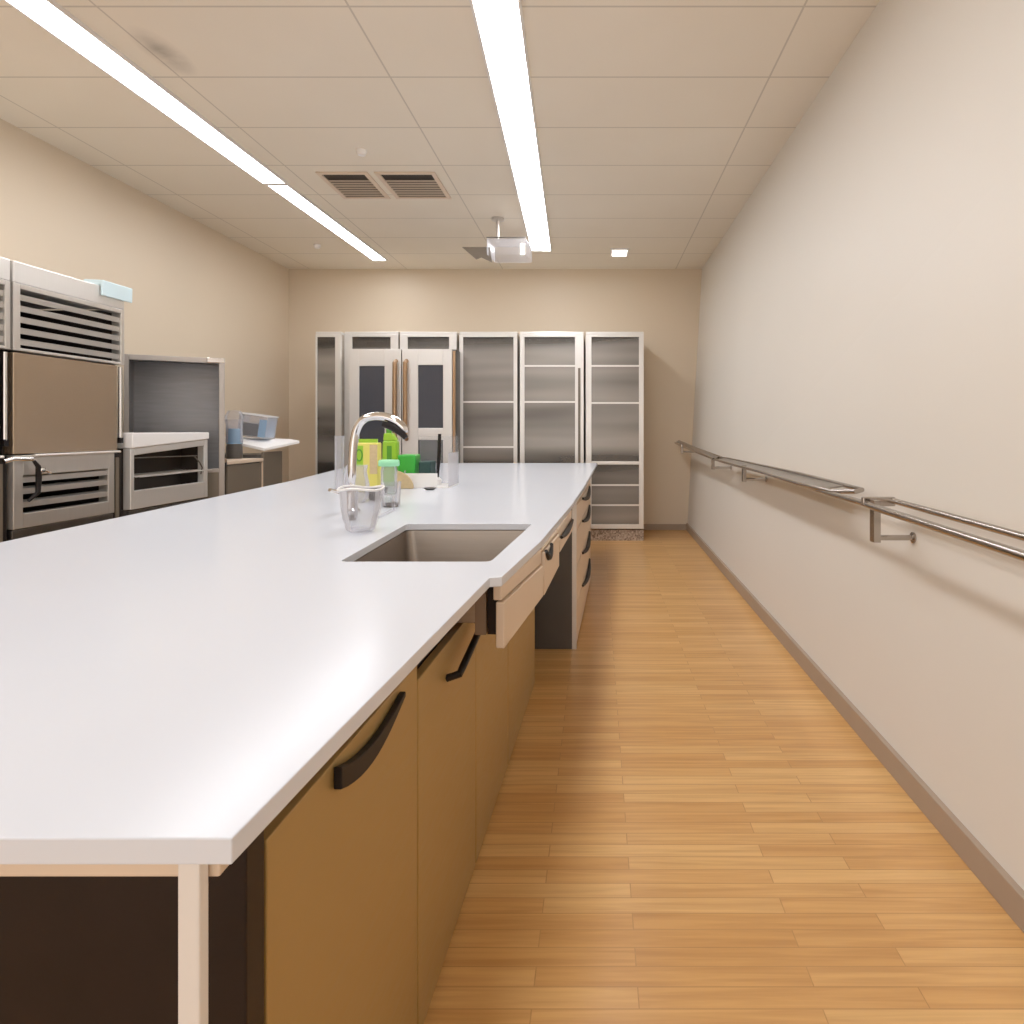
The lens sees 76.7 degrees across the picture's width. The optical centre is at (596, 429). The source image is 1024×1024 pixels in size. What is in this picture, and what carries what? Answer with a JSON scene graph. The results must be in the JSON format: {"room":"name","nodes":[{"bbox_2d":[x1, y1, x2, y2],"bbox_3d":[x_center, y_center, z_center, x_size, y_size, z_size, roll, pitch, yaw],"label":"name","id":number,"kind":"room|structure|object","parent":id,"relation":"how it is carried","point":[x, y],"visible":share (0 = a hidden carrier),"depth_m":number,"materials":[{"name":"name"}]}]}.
{"room":"care facility","nodes":[
{"label":"care facility","id":0,"kind":"room"},
{"bbox_2d":[0,118,288,482],"bbox_3d":[-3.900,-0.376,3.145,0.200,3.218,9.490,0,0,0],"label":"wall","id":1,"kind":"structure","parent":0,"point":[198,291],"depth_m":5.52,"materials":[{"name":"beige paint"}]},
{"bbox_2d":[0,0,879,268],"bbox_3d":[-1.150,-2.045,3.145,5.700,0.120,9.890,0,0,0],"label":"ceiling","id":2,"kind":"structure","parent":0,"point":[658,121],"depth_m":4.00,"materials":[{"name":"tile"}]},
{"bbox_2d":[3,0,286,183],"bbox_3d":[-2.618,-1.975,2.650,0.222,0.020,4.933,0,0,1],"label":"recessed light","id":3,"kind":"object","parent":2,"relation":"in","point":[49,15],"visible":1,"depth_m":3.59,"materials":[{"name":"glowing white light diffuser"}]},
{"bbox_2d":[314,244,320,248],"bbox_3d":[-3.000,-1.967,6.860,0.070,0.037,0.070,0,0,0],"label":"smoke detector","id":4,"kind":"object","parent":2,"relation":"attached to","point":[317,246],"visible":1,"depth_m":6.84,"materials":[{"name":"white plastic"}]},
{"bbox_2d":[265,183,386,260],"bbox_3d":[-2.546,-1.975,6.285,0.177,0.020,2.303,0,0,1],"label":"recessed light","id":5,"kind":"object","parent":2,"relation":"in","point":[288,192],"visible":1,"depth_m":5.96,"materials":[{"name":"glowing white light diffuser"}]},
{"bbox_2d":[315,172,390,198],"bbox_3d":[-1.965,-1.979,5.195,0.400,0.012,0.560,0,0,0],"label":"ceiling vent","id":6,"kind":"object","parent":2,"relation":"in","point":[349,185],"visible":1,"depth_m":5.17,"materials":[{"name":"beige metal"}]},
{"bbox_2d":[356,148,366,156],"bbox_3d":[-1.670,-1.967,4.540,0.070,0.037,0.070,0,0,0],"label":"smoke detector","id":7,"kind":"object","parent":2,"relation":"attached to","point":[361,152],"visible":1,"depth_m":4.52,"materials":[{"name":"white plastic"}]},
{"bbox_2d":[374,172,450,198],"bbox_3d":[-1.480,-1.979,5.195,0.470,0.012,0.560,0,0,0],"label":"ceiling vent","id":8,"kind":"object","parent":2,"relation":"in","point":[402,185],"visible":1,"depth_m":5.17,"materials":[{"name":"beige metal"}]},
{"bbox_2d":[462,216,530,262],"bbox_3d":[-0.941,-1.773,6.014,0.629,0.423,0.292,0,0,0],"label":"ceiling projector","id":9,"kind":"object","parent":2,"relation":"hanging from","point":[488,253],"visible":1,"depth_m":5.95,"materials":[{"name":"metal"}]},
{"bbox_2d":[469,0,551,250],"bbox_3d":[-0.492,-1.975,3.610,0.237,0.020,6.856,0,0,-2],"label":"recessed light","id":10,"kind":"object","parent":2,"relation":"in","point":[499,24],"visible":1,"depth_m":3.83,"materials":[{"name":"white plastic"}]},
{"bbox_2d":[610,248,628,256],"bbox_3d":[0.250,-1.975,7.120,0.200,0.020,0.280,0,0,0],"label":"recessed light","id":11,"kind":"object","parent":2,"relation":"in","point":[615,252],"visible":1,"depth_m":7.11,"materials":[{"name":"white plastic"}]},
{"bbox_2d":[289,269,701,523],"bbox_3d":[-1.150,-0.376,7.990,5.700,3.218,0.200,0,0,0],"label":"wall","id":12,"kind":"structure","parent":0,"point":[662,304],"depth_m":7.89,"materials":[{"name":"beige paint"}]},
{"bbox_2d":[643,524,685,529],"bbox_3d":[-1.351,1.196,7.884,4.898,0.075,0.012,0,0,0],"label":"baseboard","id":13,"kind":"structure","parent":12,"relation":"attached to","point":[646,526],"depth_m":7.88,"materials":[{"name":"plastic"}]},
{"bbox_2d":[424,530,1023,1023],"bbox_3d":[-1.150,1.308,3.145,5.700,0.150,9.890,0,0,0],"label":"floor","id":14,"kind":"structure","parent":0,"point":[683,828],"depth_m":1.84,"materials":[{"name":"brown wood"}]},
{"bbox_2d":[0,257,9,541],"bbox_3d":[-3.388,0.179,2.900,0.805,2.107,0.748,0,0,0],"label":"oven tower","id":15,"kind":"object","parent":14,"relation":"on","point":[4,262],"visible":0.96,"depth_m":3.25,"materials":[{"name":"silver metal"}]},
{"bbox_2d":[0,260,123,540],"bbox_3d":[-3.367,0.179,3.637,0.846,2.107,0.853,0,0,0],"label":"oven tower","id":16,"kind":"object","parent":14,"relation":"on","point":[62,460],"visible":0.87,"depth_m":3.63,"materials":[{"name":"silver metal"}]},
{"bbox_2d":[84,279,131,302],"bbox_3d":[-3.040,-0.863,3.985,0.120,0.098,0.250,0,0,0],"label":"box","id":17,"kind":"object","parent":16,"relation":"on","point":[109,289],"visible":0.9,"depth_m":3.95,"materials":[{"name":"white cardboard"}]},
{"bbox_2d":[0,830,263,1023],"bbox_3d":[-0.948,0.794,3.433,1.205,0.878,5.733,0,0,0],"label":"kitchen island","id":18,"kind":"object","parent":14,"relation":"on","point":[80,943],"visible":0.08,"depth_m":0.67,"materials":[{"name":"brown wood"}]},
{"bbox_2d":[0,463,596,863],"bbox_3d":[-1.177,0.416,3.486,2.365,0.167,5.928,0,0,0],"label":"island countertop","id":19,"kind":"structure","parent":18,"relation":"on","point":[172,678],"depth_m":1.02,"materials":[{"name":"white stone"}]},
{"bbox_2d":[335,436,343,488],"bbox_3d":[-1.408,0.182,3.500,0.050,0.300,0.050,0,0,0],"label":"glass vase","id":20,"kind":"object","parent":19,"relation":"on","point":[335,436],"visible":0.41,"depth_m":3.49,"materials":[{"name":"clear glass"}]},
{"bbox_2d":[342,487,357,520],"bbox_3d":[-0.911,0.270,2.360,0.058,0.125,0.058,0,0,0],"label":"tumbler","id":21,"kind":"object","parent":19,"relation":"on","point":[352,516],"visible":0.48,"depth_m":2.35,"materials":[{"name":"clear glass"}]},
{"bbox_2d":[344,465,369,502],"bbox_3d":[-1.107,0.247,2.950,0.112,0.170,0.112,0,0,0],"label":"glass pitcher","id":22,"kind":"object","parent":19,"relation":"on","point":[366,497],"visible":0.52,"depth_m":2.94,"materials":[{"name":"clear glass"}]},
{"bbox_2d":[337,485,395,532],"bbox_3d":[-0.770,0.258,2.104,0.150,0.149,0.161,0,0,44],"label":"glass jug","id":23,"kind":"object","parent":19,"relation":"on","point":[342,491],"visible":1,"depth_m":2.08,"materials":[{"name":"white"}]},
{"bbox_2d":[328,412,407,512],"bbox_3d":[-0.905,0.130,2.562,0.283,0.406,0.148,0,0,0],"label":"kitchen faucet","id":24,"kind":"object","parent":19,"relation":"on","point":[391,422],"visible":0.9,"depth_m":2.58,"materials":[{"name":"silver metal"}]},
{"bbox_2d":[355,439,380,492],"bbox_3d":[-1.224,0.190,3.422,0.120,0.284,0.075,0,0,0],"label":"carton","id":25,"kind":"object","parent":19,"relation":"on","point":[368,450],"visible":0.68,"depth_m":3.39,"materials":[{"name":"cardboard"}]},
{"bbox_2d":[364,487,387,499],"bbox_3d":[-1.057,0.305,3.060,0.112,0.055,0.112,0,0,0],"label":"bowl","id":26,"kind":"object","parent":19,"relation":"on","point":[371,494],"visible":0.36,"depth_m":3.03,"materials":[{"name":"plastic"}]},
{"bbox_2d":[378,459,399,494],"bbox_3d":[-1.079,0.243,3.320,0.106,0.178,0.106,0,0,0],"label":"lid jar","id":27,"kind":"object","parent":19,"relation":"on","point":[390,462],"visible":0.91,"depth_m":3.29,"materials":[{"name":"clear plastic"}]},
{"bbox_2d":[381,466,396,494],"bbox_3d":[-1.079,0.260,3.320,0.084,0.145,0.084,0,0,0],"label":"jar","id":28,"kind":"object","parent":19,"relation":"on","point":[382,467],"depth_m":3.31,"materials":[{"name":"clear glass"}]},
{"bbox_2d":[382,429,399,486],"bbox_3d":[-1.217,0.162,3.779,0.100,0.340,0.062,0,0,0],"label":"soap bottle","id":29,"kind":"object","parent":19,"relation":"on","point":[390,443],"visible":0.7,"depth_m":3.75,"materials":[{"name":"plastic"}]},
{"bbox_2d":[381,481,400,506],"bbox_3d":[-0.895,0.279,2.780,0.086,0.107,0.086,0,0,0],"label":"drinking glass","id":30,"kind":"object","parent":19,"relation":"on","point":[384,504],"visible":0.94,"depth_m":2.77,"materials":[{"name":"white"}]},
{"bbox_2d":[397,471,413,488],"bbox_3d":[-1.089,0.281,3.617,0.105,0.100,0.018,0,0,0],"label":"pad","id":31,"kind":"object","parent":19,"relation":"on","point":[406,482],"visible":0.77,"depth_m":3.61,"materials":[{"name":"beige"}]},
{"bbox_2d":[424,487,436,489],"bbox_3d":[-0.929,0.326,3.560,0.072,0.012,0.072,0,0,0],"label":"strainer","id":32,"kind":"object","parent":19,"relation":"on","point":[425,488],"visible":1,"depth_m":3.54,"materials":[{"name":"metal"}]},
{"bbox_2d":[404,452,458,487],"bbox_3d":[-0.975,0.185,3.790,0.257,0.294,0.260,0,0,0],"label":"caddy","id":33,"kind":"object","parent":19,"relation":"on","point":[420,480],"visible":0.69,"depth_m":3.66,"materials":[{"name":"white plastic"}]},
{"bbox_2d":[398,454,419,472],"bbox_3d":[-1.099,0.234,3.745,0.104,0.182,0.110,0,0,0],"label":"tub","id":34,"kind":"object","parent":33,"relation":"in","point":[408,462],"visible":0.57,"depth_m":3.69,"materials":[{"name":"plastic"}]},
{"bbox_2d":[419,461,435,472],"bbox_3d":[-0.999,0.254,3.770,0.070,0.142,0.140,0,0,0],"label":"sponge","id":35,"kind":"object","parent":33,"relation":"in","point":[424,466],"visible":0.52,"depth_m":3.70,"materials":[{"name":"teal"}]},
{"bbox_2d":[414,483,458,487],"bbox_3d":[-0.975,0.329,3.790,0.257,0.006,0.260,0,0,0],"label":"tray","id":36,"kind":"object","parent":33,"relation":"on","point":[416,485],"depth_m":3.66,"materials":[{"name":"white plastic"}]},
{"bbox_2d":[436,434,441,484],"bbox_3d":[-0.948,0.174,3.800,0.052,0.302,0.052,0,0,0],"label":"dish brush","id":37,"kind":"object","parent":33,"relation":"in","point":[439,480],"visible":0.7,"depth_m":3.79,"materials":[{"name":"black plastic"}]},
{"bbox_2d":[354,530,524,622],"bbox_3d":[-0.453,0.423,1.947,0.457,0.131,0.675,0,0,0],"label":"undermount sink","id":38,"kind":"object","parent":19,"relation":"in","point":[411,545],"visible":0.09,"depth_m":2.27,"materials":[{"name":"metal"}]},
{"bbox_2d":[121,497,205,516],"bbox_3d":[-3.090,0.873,4.495,0.200,0.720,0.810,0,0,0],"label":"stand","id":39,"kind":"object","parent":14,"relation":"on","point":[140,510],"visible":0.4,"depth_m":4.32,"materials":[{"name":"black metal"}]},
{"bbox_2d":[115,432,211,509],"bbox_3d":[-3.062,0.265,4.495,0.257,0.493,0.810,0,0,0],"label":"countertop oven","id":40,"kind":"object","parent":39,"relation":"on","point":[158,468],"visible":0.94,"depth_m":4.52,"materials":[{"name":"silver metal"}]},
{"bbox_2d":[124,354,224,498],"bbox_3d":[-3.314,0.334,5.060,0.647,1.798,0.407,0,0,-30],"label":"tall cabinet","id":41,"kind":"object","parent":14,"relation":"on","point":[162,393],"visible":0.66,"depth_m":5.16,"materials":[{"name":"grey metal"}]},
{"bbox_2d":[225,458,262,494],"bbox_3d":[-3.357,0.740,5.355,0.845,0.986,0.556,0,0,0],"label":"base cabinet","id":42,"kind":"object","parent":14,"relation":"on","point":[243,474],"visible":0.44,"depth_m":5.34,"materials":[{"name":"grey laminate"}]},
{"bbox_2d":[225,458,262,464],"bbox_3d":[-3.357,0.262,5.355,0.845,0.029,0.556,0,0,0],"label":"countertop","id":43,"kind":"structure","parent":42,"relation":"on","point":[244,460],"depth_m":5.36,"materials":[{"name":"beige laminate"}]},
{"bbox_2d":[225,410,243,458],"bbox_3d":[-3.128,0.037,5.520,0.150,0.417,0.150,0,0,0],"label":"water jug","id":44,"kind":"object","parent":43,"relation":"on","point":[233,437],"visible":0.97,"depth_m":5.47,"materials":[{"name":"blue plastic"}]},
{"bbox_2d":[225,437,298,486],"bbox_3d":[-3.281,0.642,5.848,0.999,1.183,0.424,0,0,0],"label":"base cabinet","id":45,"kind":"object","parent":14,"relation":"on","point":[272,461],"visible":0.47,"depth_m":5.79,"materials":[{"name":"grey laminate"}]},
{"bbox_2d":[237,412,278,438],"bbox_3d":[-3.105,-0.039,5.860,0.292,0.243,0.192,0,0,0],"label":"tub","id":46,"kind":"object","parent":45,"relation":"on","point":[265,429],"visible":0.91,"depth_m":5.78,"materials":[{"name":"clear plastic"}]},
{"bbox_2d":[315,332,344,474],"bbox_3d":[-2.988,0.069,7.490,0.283,2.327,0.760,0,0,0],"label":"tall cabinet","id":47,"kind":"object","parent":14,"relation":"on","point":[329,346],"visible":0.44,"depth_m":7.12,"materials":[{"name":"metal"}]},
{"bbox_2d":[264,666,416,1023],"bbox_3d":[-0.749,0.847,0.999,0.802,0.772,0.552,0,0,0],"label":"base cabinet","id":48,"kind":"object","parent":14,"relation":"on","point":[340,858],"visible":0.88,"depth_m":0.96,"materials":[{"name":"brown laminate"}]},
{"bbox_2d":[344,332,399,467],"bbox_3d":[-2.540,0.062,7.535,0.607,2.341,0.670,0,0,0],"label":"tall cabinet","id":49,"kind":"object","parent":14,"relation":"on","point":[352,340],"visible":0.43,"depth_m":7.20,"materials":[{"name":"metal"}]},
{"bbox_2d":[350,349,459,462],"bbox_3d":[-2.084,0.184,6.933,1.133,2.099,0.334,0,0,0],"label":"refrigerator","id":50,"kind":"object","parent":14,"relation":"on","point":[420,387],"visible":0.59,"depth_m":6.84,"materials":[{"name":"metal"}]},
{"bbox_2d":[400,332,458,350],"bbox_3d":[-1.898,0.062,7.535,0.641,2.341,0.670,0,0,0],"label":"tall cabinet","id":51,"kind":"object","parent":14,"relation":"on","point":[408,340],"visible":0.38,"depth_m":7.21,"materials":[{"name":"metal"}]},
{"bbox_2d":[417,623,480,1023],"bbox_3d":[-0.728,0.864,1.538,0.845,0.738,0.522,0,0,0],"label":"base cabinet","id":52,"kind":"object","parent":14,"relation":"on","point":[446,674],"visible":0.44,"depth_m":1.47,"materials":[{"name":"brown laminate"}]},
{"bbox_2d":[459,332,519,462],"bbox_3d":[-1.208,0.069,7.490,0.644,2.327,0.760,0,0,0],"label":"tall cabinet","id":53,"kind":"object","parent":14,"relation":"on","point":[489,361],"visible":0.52,"depth_m":7.12,"materials":[{"name":"metal"}]},
{"bbox_2d":[475,634,507,862],"bbox_3d":[-0.737,0.869,2.065,0.826,0.728,0.528,0,0,0],"label":"base cabinet","id":54,"kind":"object","parent":14,"relation":"on","point":[491,662],"visible":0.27,"depth_m":1.99,"materials":[{"name":"brown laminate"}]},
{"bbox_2d":[406,480,590,648],"bbox_3d":[-0.598,0.794,4.399,1.105,0.878,1.601,0,0,0],"label":"drawer bank","id":55,"kind":"object","parent":14,"relation":"on","point":[559,613],"visible":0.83,"depth_m":3.60,"materials":[{"name":"grey laminate"}]},
{"bbox_2d":[508,607,534,762],"bbox_3d":[-0.725,0.869,2.710,0.850,0.728,0.758,0,0,0],"label":"base cabinet","id":56,"kind":"object","parent":14,"relation":"on","point":[521,647],"visible":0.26,"depth_m":2.60,"materials":[{"name":"brown laminate"}]},
{"bbox_2d":[520,332,584,462],"bbox_3d":[-0.503,0.069,7.487,0.711,2.327,0.766,0,0,0],"label":"tall cabinet","id":57,"kind":"object","parent":14,"relation":"on","point":[552,364],"visible":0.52,"depth_m":7.12,"materials":[{"name":"metal"}]},
{"bbox_2d":[586,332,643,540],"bbox_3d":[0.197,0.069,7.490,0.644,2.327,0.760,0,0,0],"label":"tall cabinet","id":58,"kind":"object","parent":14,"relation":"on","point":[614,360],"visible":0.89,"depth_m":7.12,"materials":[{"name":"metal"}]},
{"bbox_2d":[687,0,1023,889],"bbox_3d":[1.314,-0.376,3.145,0.571,3.218,9.490,0,0,0],"label":"wall","id":59,"kind":"structure","parent":0,"point":[861,314],"depth_m":2.51,"materials":[{"name":"paint"}]},
{"bbox_2d":[674,440,1023,561],"bbox_3d":[1.053,0.265,3.950,0.246,0.290,7.501,0,0,0],"label":"handrail","id":60,"kind":"object","parent":59,"relation":"attached to","point":[817,484],"visible":1,"depth_m":2.29,"materials":[{"name":"metal"}]},
{"bbox_2d":[686,523,1023,932],"bbox_3d":[1.073,1.190,3.145,0.032,0.085,9.490,0,0,0],"label":"baseboard","id":61,"kind":"structure","parent":59,"relation":"attached to","point":[1010,896],"depth_m":2.18,"materials":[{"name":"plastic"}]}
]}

